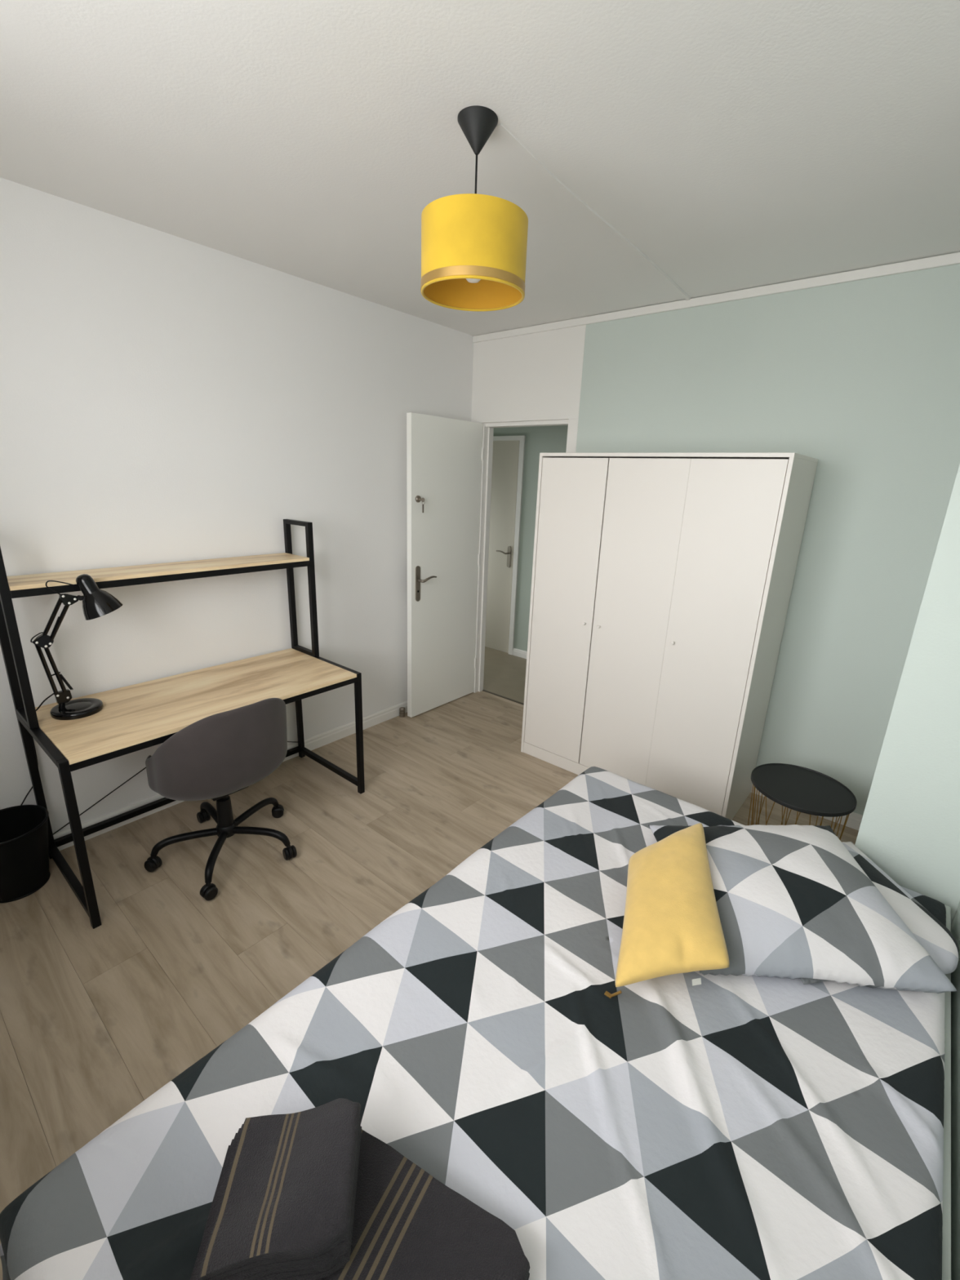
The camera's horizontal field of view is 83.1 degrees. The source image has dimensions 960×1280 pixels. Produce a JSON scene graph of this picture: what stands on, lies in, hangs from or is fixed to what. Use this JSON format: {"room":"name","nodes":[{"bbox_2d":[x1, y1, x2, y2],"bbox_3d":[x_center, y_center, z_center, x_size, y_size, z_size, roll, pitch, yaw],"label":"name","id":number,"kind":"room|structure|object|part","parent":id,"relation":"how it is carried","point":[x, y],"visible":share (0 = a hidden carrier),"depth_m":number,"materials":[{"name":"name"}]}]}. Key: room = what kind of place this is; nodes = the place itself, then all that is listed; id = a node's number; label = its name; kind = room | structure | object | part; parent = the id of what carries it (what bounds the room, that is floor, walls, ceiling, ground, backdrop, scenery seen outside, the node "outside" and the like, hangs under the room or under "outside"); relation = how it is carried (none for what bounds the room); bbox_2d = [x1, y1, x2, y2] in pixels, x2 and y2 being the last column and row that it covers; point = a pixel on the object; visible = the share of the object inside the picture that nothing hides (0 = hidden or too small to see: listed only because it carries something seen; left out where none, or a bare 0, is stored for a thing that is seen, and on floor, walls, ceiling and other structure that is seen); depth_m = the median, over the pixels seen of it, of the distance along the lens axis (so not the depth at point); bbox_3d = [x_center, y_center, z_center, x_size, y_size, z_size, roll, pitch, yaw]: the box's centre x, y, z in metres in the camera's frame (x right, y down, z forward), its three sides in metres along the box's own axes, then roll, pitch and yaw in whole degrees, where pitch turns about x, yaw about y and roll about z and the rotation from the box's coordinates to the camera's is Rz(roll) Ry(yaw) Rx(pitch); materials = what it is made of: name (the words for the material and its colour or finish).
{"room":"bedroom","nodes":[
{"label":"bedroom","id":0,"kind":"room"},
{"bbox_2d":[0,177,473,833],"bbox_3d":[-1.176,-0.482,2.801,0.100,2.576,3.470,15,21,38],"label":"wall","id":1,"kind":"structure","parent":0,"point":[165,397],"depth_m":2.45,"materials":[{"name":"white paint"}]},
{"bbox_2d":[53,701,407,850],"bbox_3d":[-1.177,0.676,3.107,0.013,0.082,3.267,15,21,38],"label":"baseboard","id":2,"kind":"structure","parent":1,"relation":"attached to","point":[318,740],"depth_m":3.26,"materials":[{"name":"white paint"}]},
{"bbox_2d":[0,646,858,1279],"bbox_3d":[-0.294,0.810,3.000,4.550,0.050,4.390,15,21,38],"label":"floor","id":3,"kind":"structure","parent":0,"point":[94,1023],"depth_m":2.09,"materials":[{"name":"brown"}]},
{"bbox_2d":[0,804,50,902],"bbox_3d":[-1.831,0.843,2.119,0.269,0.281,0.269,15,21,38],"label":"waste bin","id":4,"kind":"object","parent":3,"relation":"on","point":[24,828],"visible":1,"depth_m":2.10,"materials":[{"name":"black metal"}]},
{"bbox_2d":[0,519,364,928],"bbox_3d":[-1.207,0.208,2.403,0.584,1.379,1.232,15,21,38],"label":"desk","id":5,"kind":"object","parent":3,"relation":"on","point":[131,718],"visible":0.97,"depth_m":2.25,"materials":[{"name":"black"}]},
{"bbox_3d":[-1.731,0.294,2.067,0.173,0.020,0.027,15,21,38],"label":"rail","id":6,"kind":"part","parent":5,"relation":"part of","materials":[{"name":"black metal"}]},
{"bbox_3d":[-1.821,0.619,2.231,0.027,0.647,0.027,15,21,38],"label":"leg","id":7,"kind":"part","parent":5,"relation":"part of","materials":[{"name":"black metal"}]},
{"bbox_3d":[-1.606,0.352,1.974,0.557,0.027,0.027,15,21,38],"label":"rail","id":8,"kind":"part","parent":5,"relation":"part of","materials":[{"name":"black metal"}]},
{"bbox_3d":[-1.617,0.941,2.140,0.530,0.027,0.027,15,21,38],"label":"foot rail","id":9,"kind":"part","parent":5,"relation":"part of","materials":[{"name":"black metal"}]},
{"bbox_2d":[21,573,123,804],"bbox_3d":[-1.631,0.245,2.133,0.543,1.036,0.184,1,17,-3],"label":"desk lamp","id":10,"kind":"object","parent":5,"relation":"attached to","point":[97,602],"visible":0.95,"depth_m":2.00,"materials":[{"name":"black metal"}]},
{"bbox_3d":[-1.791,0.467,2.185,0.260,0.569,0.086,-2,17,-14],"label":"cord","id":11,"kind":"part","parent":10,"relation":"part of","materials":[{"name":"black plastic"}]},
{"bbox_3d":[-1.614,-0.010,1.979,0.050,0.035,0.007,-14,23,-42],"label":"cord","id":12,"kind":"part","parent":10,"relation":"part of","materials":[{"name":"black plastic"}]},
{"bbox_3d":[-1.632,0.110,2.039,0.014,0.233,0.064,1,17,-5],"label":"arm","id":13,"kind":"part","parent":10,"relation":"part of","materials":[{"name":"black metal"}]},
{"bbox_3d":[-1.560,-0.087,1.979,0.103,0.160,0.014,1,17,-5],"label":"arm","id":14,"kind":"part","parent":10,"relation":"part of","materials":[{"name":"black metal"}]},
{"bbox_3d":[-1.615,0.122,2.064,0.014,0.231,0.069,2,17,-1],"label":"arm","id":15,"kind":"part","parent":10,"relation":"part of","materials":[{"name":"black metal"}]},
{"bbox_3d":[-1.553,-0.063,1.996,0.104,0.162,0.014,0,17,-6],"label":"arm","id":16,"kind":"part","parent":10,"relation":"part of","materials":[{"name":"black metal"}]},
{"bbox_3d":[-1.506,-0.187,1.943,0.081,0.061,0.018,-12,21,-38],"label":"cord","id":17,"kind":"part","parent":10,"relation":"part of","materials":[{"name":"black plastic"}]},
{"bbox_3d":[-1.635,0.251,2.117,0.021,0.036,0.026,15,21,38],"label":"stem","id":18,"kind":"part","parent":10,"relation":"part of","materials":[{"name":"black metal"}]},
{"bbox_3d":[-1.476,-0.155,1.997,0.026,0.016,0.016,17,22,42],"label":"swivel knob","id":19,"kind":"part","parent":10,"relation":"part of","materials":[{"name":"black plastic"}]},
{"bbox_3d":[-1.407,-0.164,2.010,0.130,0.167,0.129,15,21,38],"label":"lamp shade","id":20,"kind":"part","parent":10,"relation":"part of","materials":[{"name":"black metal"}]},
{"bbox_3d":[-1.394,0.723,1.888,0.027,0.674,0.027,15,21,38],"label":"leg","id":21,"kind":"part","parent":5,"relation":"part of","materials":[{"name":"black metal"}]},
{"bbox_2d":[6,552,309,591],"bbox_3d":[-1.325,-0.316,2.366,0.224,0.015,1.176,15,21,38],"label":"shelf","id":22,"kind":"object","parent":5,"relation":"attached to","point":[158,571],"depth_m":2.25,"materials":[{"name":"brown wood"}]},
{"bbox_3d":[-1.250,-0.275,2.312,0.025,0.027,1.178,15,21,38],"label":"shelf rail","id":23,"kind":"part","parent":5,"relation":"part of","materials":[{"name":"black metal"}]},
{"bbox_3d":[-1.442,0.757,2.754,0.027,0.027,1.178,15,21,38],"label":"rail","id":24,"kind":"part","parent":5,"relation":"part of","materials":[{"name":"black metal"}]},
{"bbox_3d":[-0.997,0.310,2.247,0.024,0.026,1.178,15,21,38],"label":"rail","id":25,"kind":"part","parent":5,"relation":"part of","materials":[{"name":"black metal"}]},
{"bbox_3d":[-0.932,-0.598,2.764,0.173,0.022,0.027,15,21,38],"label":"rail","id":26,"kind":"part","parent":5,"relation":"part of","materials":[{"name":"black metal"}]},
{"bbox_3d":[-1.045,0.382,3.123,0.027,0.647,0.027,15,21,38],"label":"leg","id":27,"kind":"part","parent":5,"relation":"part of","materials":[{"name":"black metal"}]},
{"bbox_3d":[-0.956,0.057,2.959,0.173,0.020,0.027,15,21,38],"label":"rail","id":28,"kind":"part","parent":5,"relation":"part of","materials":[{"name":"black metal"}]},
{"bbox_3d":[-0.831,0.115,2.865,0.557,0.027,0.027,15,21,38],"label":"rail","id":29,"kind":"part","parent":5,"relation":"part of","materials":[{"name":"black metal"}]},
{"bbox_3d":[-0.842,0.703,3.032,0.530,0.027,0.027,15,21,38],"label":"foot rail","id":30,"kind":"part","parent":5,"relation":"part of","materials":[{"name":"black metal"}]},
{"bbox_3d":[-0.619,0.486,2.780,0.027,0.674,0.027,15,21,38],"label":"leg","id":31,"kind":"part","parent":5,"relation":"part of","materials":[{"name":"black metal"}]},
{"bbox_2d":[144,697,297,900],"bbox_3d":[-1.111,0.564,2.312,0.587,0.754,0.606,15,21,38],"label":"office chair","id":32,"kind":"object","parent":3,"relation":"on","point":[218,756],"visible":1,"depth_m":2.10,"materials":[{"name":"grey fabric"}]},
{"bbox_2d":[146,856,159,868],"bbox_3d":[-1.366,0.930,2.261,0.057,0.057,0.014,7,17,16],"label":"caster","id":33,"kind":"object","parent":32,"relation":"attached to","point":[153,862],"depth_m":2.25,"materials":[{"name":"black plastic"}]},
{"bbox_3d":[-1.251,0.854,2.301,0.263,0.072,0.031,-7,19,-27],"label":"leg","id":34,"kind":"part","parent":32,"relation":"part of","materials":[{"name":"black metal"}]},
{"bbox_2d":[200,810,207,821],"bbox_3d":[-1.319,0.837,2.582,0.057,0.057,0.014,17,22,41],"label":"caster","id":35,"kind":"object","parent":32,"relation":"attached to","point":[203,814],"depth_m":2.56,"materials":[{"name":"black plastic"}]},
{"bbox_3d":[-1.225,0.801,2.479,0.263,0.072,0.031,17,22,41],"label":"leg","id":36,"kind":"part","parent":32,"relation":"part of","materials":[{"name":"black"}]},
{"bbox_2d":[201,883,216,897],"bbox_3d":[-1.063,0.983,2.123,0.014,0.057,0.057,13,20,33],"label":"caster","id":37,"kind":"object","parent":32,"relation":"attached to","point":[209,890],"depth_m":2.11,"materials":[{"name":"black plastic"}]},
{"bbox_3d":[-1.083,0.883,2.223,0.031,0.072,0.263,-1,17,-10],"label":"leg","id":38,"kind":"part","parent":32,"relation":"part of","materials":[{"name":"black"}]},
{"bbox_3d":[-1.058,0.410,2.236,0.419,0.422,0.520,15,21,38],"label":"backrest","id":39,"kind":"part","parent":32,"relation":"part of","materials":[{"name":"grey fabric"}]},
{"bbox_3d":[-1.102,0.615,2.308,0.180,0.018,0.150,15,21,38],"label":"seat plate","id":40,"kind":"part","parent":32,"relation":"part of","materials":[{"name":"black plastic"}]},
{"bbox_3d":[-1.040,0.799,2.512,0.031,0.072,0.263,10,18,24],"label":"leg","id":41,"kind":"part","parent":32,"relation":"part of","materials":[{"name":"black metal"}]},
{"bbox_3d":[-0.952,0.849,2.354,0.263,0.072,0.031,4,17,7],"label":"leg","id":42,"kind":"part","parent":32,"relation":"part of","materials":[{"name":"black"}]},
{"bbox_2d":[271,804,284,811],"bbox_3d":[-0.986,0.831,2.641,0.057,0.057,0.014,-4,18,-19],"label":"caster","id":43,"kind":"object","parent":32,"relation":"attached to","point":[276,807],"depth_m":2.62,"materials":[{"name":"black plastic"}]},
{"bbox_2d":[288,846,293,858],"bbox_3d":[-0.828,0.922,2.357,0.014,0.057,0.057,-10,21,-36],"label":"caster","id":44,"kind":"object","parent":32,"relation":"attached to","point":[290,848],"depth_m":2.34,"materials":[{"name":"black plastic"}]},
{"bbox_2d":[399,706,404,717],"bbox_3d":[-0.546,0.505,3.792,0.039,0.064,0.039,15,21,38],"label":"door stop","id":45,"kind":"object","parent":3,"relation":"on","point":[402,709],"visible":1,"depth_m":3.78,"materials":[{"name":"silver metal"}]},
{"bbox_2d":[482,689,524,705],"bbox_3d":[0.254,0.463,4.137,0.742,0.004,0.020,15,21,38],"label":"trim","id":46,"kind":"structure","parent":3,"relation":"on","point":[513,700],"depth_m":4.18,"materials":[{"name":"silver"}]},
{"bbox_2d":[520,453,817,820],"bbox_3d":[0.904,-0.070,2.931,1.207,1.760,0.528,15,21,38],"label":"wardrobe","id":47,"kind":"object","parent":3,"relation":"on","point":[662,583],"visible":0.83,"depth_m":2.64,"materials":[{"name":"white wood"}]},
{"bbox_3d":[0.455,-0.188,3.303,0.017,1.743,0.509,15,21,38],"label":"panel","id":48,"kind":"part","parent":47,"relation":"part of","materials":[{"name":"white wood"}]},
{"bbox_3d":[0.453,-0.130,2.990,0.381,1.662,0.016,15,21,38],"label":"door","id":49,"kind":"part","parent":47,"relation":"part of","materials":[{"name":"white wood"}]},
{"bbox_3d":[0.755,-0.048,2.750,0.395,1.662,0.016,15,21,38],"label":"door","id":50,"kind":"part","parent":47,"relation":"part of","materials":[{"name":"white wood"}]},
{"bbox_3d":[0.941,-0.906,2.689,1.207,0.017,0.509,15,21,38],"label":"panel","id":51,"kind":"part","parent":47,"relation":"part of","materials":[{"name":"white wood"}]},
{"bbox_3d":[1.054,0.035,2.512,0.385,1.662,0.016,15,21,38],"label":"door","id":52,"kind":"part","parent":47,"relation":"part of","materials":[{"name":"white wood"}]},
{"bbox_3d":[1.365,0.062,2.578,0.017,1.743,0.509,15,21,38],"label":"panel","id":53,"kind":"part","parent":47,"relation":"part of","materials":[{"name":"white wood"}]},
{"bbox_2d":[747,763,857,839],"bbox_3d":[1.367,0.820,2.369,0.392,0.409,0.392,15,21,38],"label":"side table","id":54,"kind":"object","parent":3,"relation":"on","point":[802,789],"visible":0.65,"depth_m":2.30,"materials":[{"name":"black metal"}]},
{"bbox_2d":[751,763,857,817],"bbox_3d":[1.374,0.632,2.313,0.392,0.017,0.392,15,21,38],"label":"tray","id":55,"kind":"object","parent":54,"relation":"on","point":[802,789],"depth_m":2.29,"materials":[{"name":"black metal"}]},
{"bbox_2d":[942,904,951,1279],"bbox_3d":[0.345,1.075,1.298,1.112,0.462,1.890,15,21,38],"label":"bed","id":56,"kind":"object","parent":3,"relation":"on","point":[946,1228],"visible":0.02,"depth_m":1.01,"materials":[{"name":"grey fabric"}]},
{"bbox_2d":[0,766,946,1279],"bbox_3d":[0.273,0.944,1.253,1.194,0.308,1.958,15,21,38],"label":"duvet","id":57,"kind":"object","parent":56,"relation":"on","point":[730,1126],"visible":0.73,"depth_m":1.03,"materials":[{"name":"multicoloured fabric"}]},
{"bbox_2d":[190,1097,361,1279],"bbox_3d":[-0.301,0.832,0.820,0.224,0.134,0.201,0,17,-6],"label":"towel","id":58,"kind":"object","parent":57,"relation":"on","point":[283,1203],"visible":1,"depth_m":0.78,"materials":[{"name":"grey fabric"}]},
{"bbox_2d":[316,1128,529,1279],"bbox_3d":[-0.149,0.919,0.713,0.336,0.049,0.365,10,18,25],"label":"towel","id":59,"kind":"object","parent":57,"relation":"on","point":[408,1224],"visible":0.73,"depth_m":0.80,"materials":[{"name":"grey fabric"}]},
{"bbox_2d":[604,822,729,998],"bbox_3d":[0.507,0.671,1.421,0.251,0.133,0.614,8,18,20],"label":"cushion","id":60,"kind":"object","parent":57,"relation":"on","point":[672,924],"visible":1,"depth_m":1.31,"materials":[{"name":"yellow fabric"}]},
{"bbox_3d":[0.296,0.784,1.203,0.036,0.024,0.013,10,18,26],"label":"zip pull","id":61,"kind":"part","parent":60,"relation":"part of","materials":[{"name":"gold metal"}]},
{"bbox_2d":[648,824,957,993],"bbox_3d":[0.822,0.673,1.502,0.570,0.132,0.570,3,17,4],"label":"pillow","id":62,"kind":"object","parent":57,"relation":"on","point":[793,901],"visible":0.87,"depth_m":1.35,"materials":[{"name":"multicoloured fabric"}]},
{"bbox_2d":[800,841,959,984],"bbox_3d":[0.995,0.708,1.521,0.510,0.067,0.510,1,17,-4],"label":"pillow","id":63,"kind":"object","parent":57,"relation":"on","point":[935,937],"visible":0.23,"depth_m":1.42,"materials":[{"name":"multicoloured fabric"}]},
{"bbox_2d":[0,0,959,336],"bbox_3d":[0.038,-1.433,1.493,3.150,0.080,3.470,15,21,38],"label":"ceiling","id":64,"kind":"structure","parent":0,"point":[736,144],"depth_m":1.47,"materials":[{"name":"white paint"}]},
{"bbox_2d":[420,105,528,311],"bbox_3d":[-0.013,-1.177,1.486,0.296,0.410,0.296,15,21,38],"label":"pendant lamp","id":65,"kind":"object","parent":64,"relation":"hanging from","point":[473,246],"visible":1,"depth_m":1.41,"materials":[{"name":"yellow fabric"}]},
{"bbox_3d":[-0.018,-1.040,1.528,0.054,0.055,0.054,15,21,38],"label":"bulb","id":66,"kind":"part","parent":65,"relation":"part of","materials":[{"name":"white glass"}]},
{"bbox_3d":[-0.017,-1.070,1.519,0.294,0.182,0.294,15,21,38],"label":"lamp shade","id":67,"kind":"part","parent":65,"relation":"part of","materials":[{"name":"yellow fabric"}]},
{"bbox_3d":[-0.013,-1.190,1.483,0.005,0.237,0.006,15,21,38],"label":"cord","id":68,"kind":"part","parent":65,"relation":"part of","materials":[{"name":"black plastic"}]},
{"bbox_2d":[496,123,690,300],"bbox_3d":[0.547,-1.547,2.091,0.036,0.010,1.663,14,20,35],"label":"trim","id":69,"kind":"structure","parent":64,"relation":"attached to","point":[500,127],"depth_m":1.86,"materials":[{"name":"white paint"}]},
{"bbox_2d":[513,425,568,651],"bbox_3d":[1.324,-0.794,4.160,2.462,2.576,0.080,15,21,38],"label":"wall","id":70,"kind":"structure","parent":0,"point":[538,439],"depth_m":4.79,"materials":[{"name":"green paint"}]},
{"bbox_2d":[484,435,525,654],"bbox_3d":[0.040,-0.895,5.197,0.828,1.985,0.117,15,21,38],"label":"door","id":71,"kind":"structure","parent":70,"relation":"in","point":[508,455],"depth_m":5.02,"materials":[{"name":"beige paint"}]},
{"bbox_3d":[0.212,-0.817,5.028,0.121,0.028,0.057,15,21,38],"label":"lever","id":72,"kind":"part","parent":71,"relation":"part of","materials":[{"name":"silver metal"}]},
{"bbox_3d":[0.269,-0.772,5.028,0.038,0.198,0.008,15,21,38],"label":"handle plate","id":73,"kind":"part","parent":71,"relation":"part of","materials":[{"name":"silver metal"}]},
{"bbox_2d":[512,648,527,658],"bbox_3d":[1.252,0.367,4.468,2.460,0.070,0.013,15,21,38],"label":"baseboard","id":74,"kind":"structure","parent":70,"relation":"attached to","point":[517,652],"depth_m":5.16,"materials":[{"name":"white paint"}]},
{"bbox_2d":[471,252,959,815],"bbox_3d":[0.706,-0.790,4.068,4.307,2.576,1.152,15,21,38],"label":"wall","id":75,"kind":"structure","parent":0,"point":[859,378],"depth_m":2.58,"materials":[{"name":"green paint"}]},
{"bbox_2d":[406,412,568,717],"bbox_3d":[0.020,-0.417,3.593,0.772,1.983,0.760,15,21,38],"label":"door","id":76,"kind":"structure","parent":75,"relation":"in","point":[449,461],"depth_m":3.71,"materials":[{"name":"white paint"}]},
{"bbox_3d":[-0.406,-0.367,3.538,0.007,0.234,0.038,15,21,38],"label":"handle plate","id":77,"kind":"part","parent":76,"relation":"part of","materials":[{"name":"silver metal"}]},
{"bbox_3d":[-0.347,-0.402,3.551,0.054,0.036,0.129,15,21,38],"label":"lever","id":78,"kind":"part","parent":76,"relation":"part of","materials":[{"name":"silver metal"}]},
{"bbox_3d":[0.002,-0.542,4.030,0.056,1.972,0.089,15,21,38],"label":"frame","id":79,"kind":"part","parent":76,"relation":"part of","materials":[{"name":"white paint"}]},
{"bbox_3d":[0.303,-1.686,3.462,0.851,0.542,0.090,15,21,38],"label":"transom panel","id":80,"kind":"part","parent":75,"relation":"part of","materials":[{"name":"white paint"}]},
{"bbox_3d":[0.557,-0.395,3.585,0.069,1.984,0.090,15,21,38],"label":"jamb post","id":81,"kind":"part","parent":75,"relation":"part of","materials":[{"name":"white paint"}]},
{"bbox_2d":[472,252,959,342],"bbox_3d":[1.078,-1.694,2.719,2.935,0.038,0.014,15,21,38],"label":"trim","id":82,"kind":"structure","parent":75,"relation":"attached to","point":[952,259],"depth_m":2.56,"materials":[{"name":"white paint"}]},
{"bbox_2d":[751,783,862,830],"bbox_3d":[1.209,0.723,3.249,1.804,0.082,0.013,15,21,38],"label":"baseboard","id":83,"kind":"structure","parent":75,"relation":"attached to","point":[854,820],"depth_m":2.72,"materials":[{"name":"white paint"}]},
{"bbox_2d":[854,463,959,924],"bbox_3d":[1.767,-0.097,1.879,0.373,2.576,1.180,15,21,38],"label":"wall","id":84,"kind":"structure","parent":0,"point":[909,828],"depth_m":1.59,"materials":[{"name":"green paint"}]},
{"bbox_2d":[951,901,959,1279],"bbox_3d":[0.758,0.272,0.515,0.100,2.576,2.280,15,21,38],"label":"wall","id":85,"kind":"structure","parent":0,"point":[955,926],"depth_m":1.11,"materials":[{"name":"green paint"}]}
]}

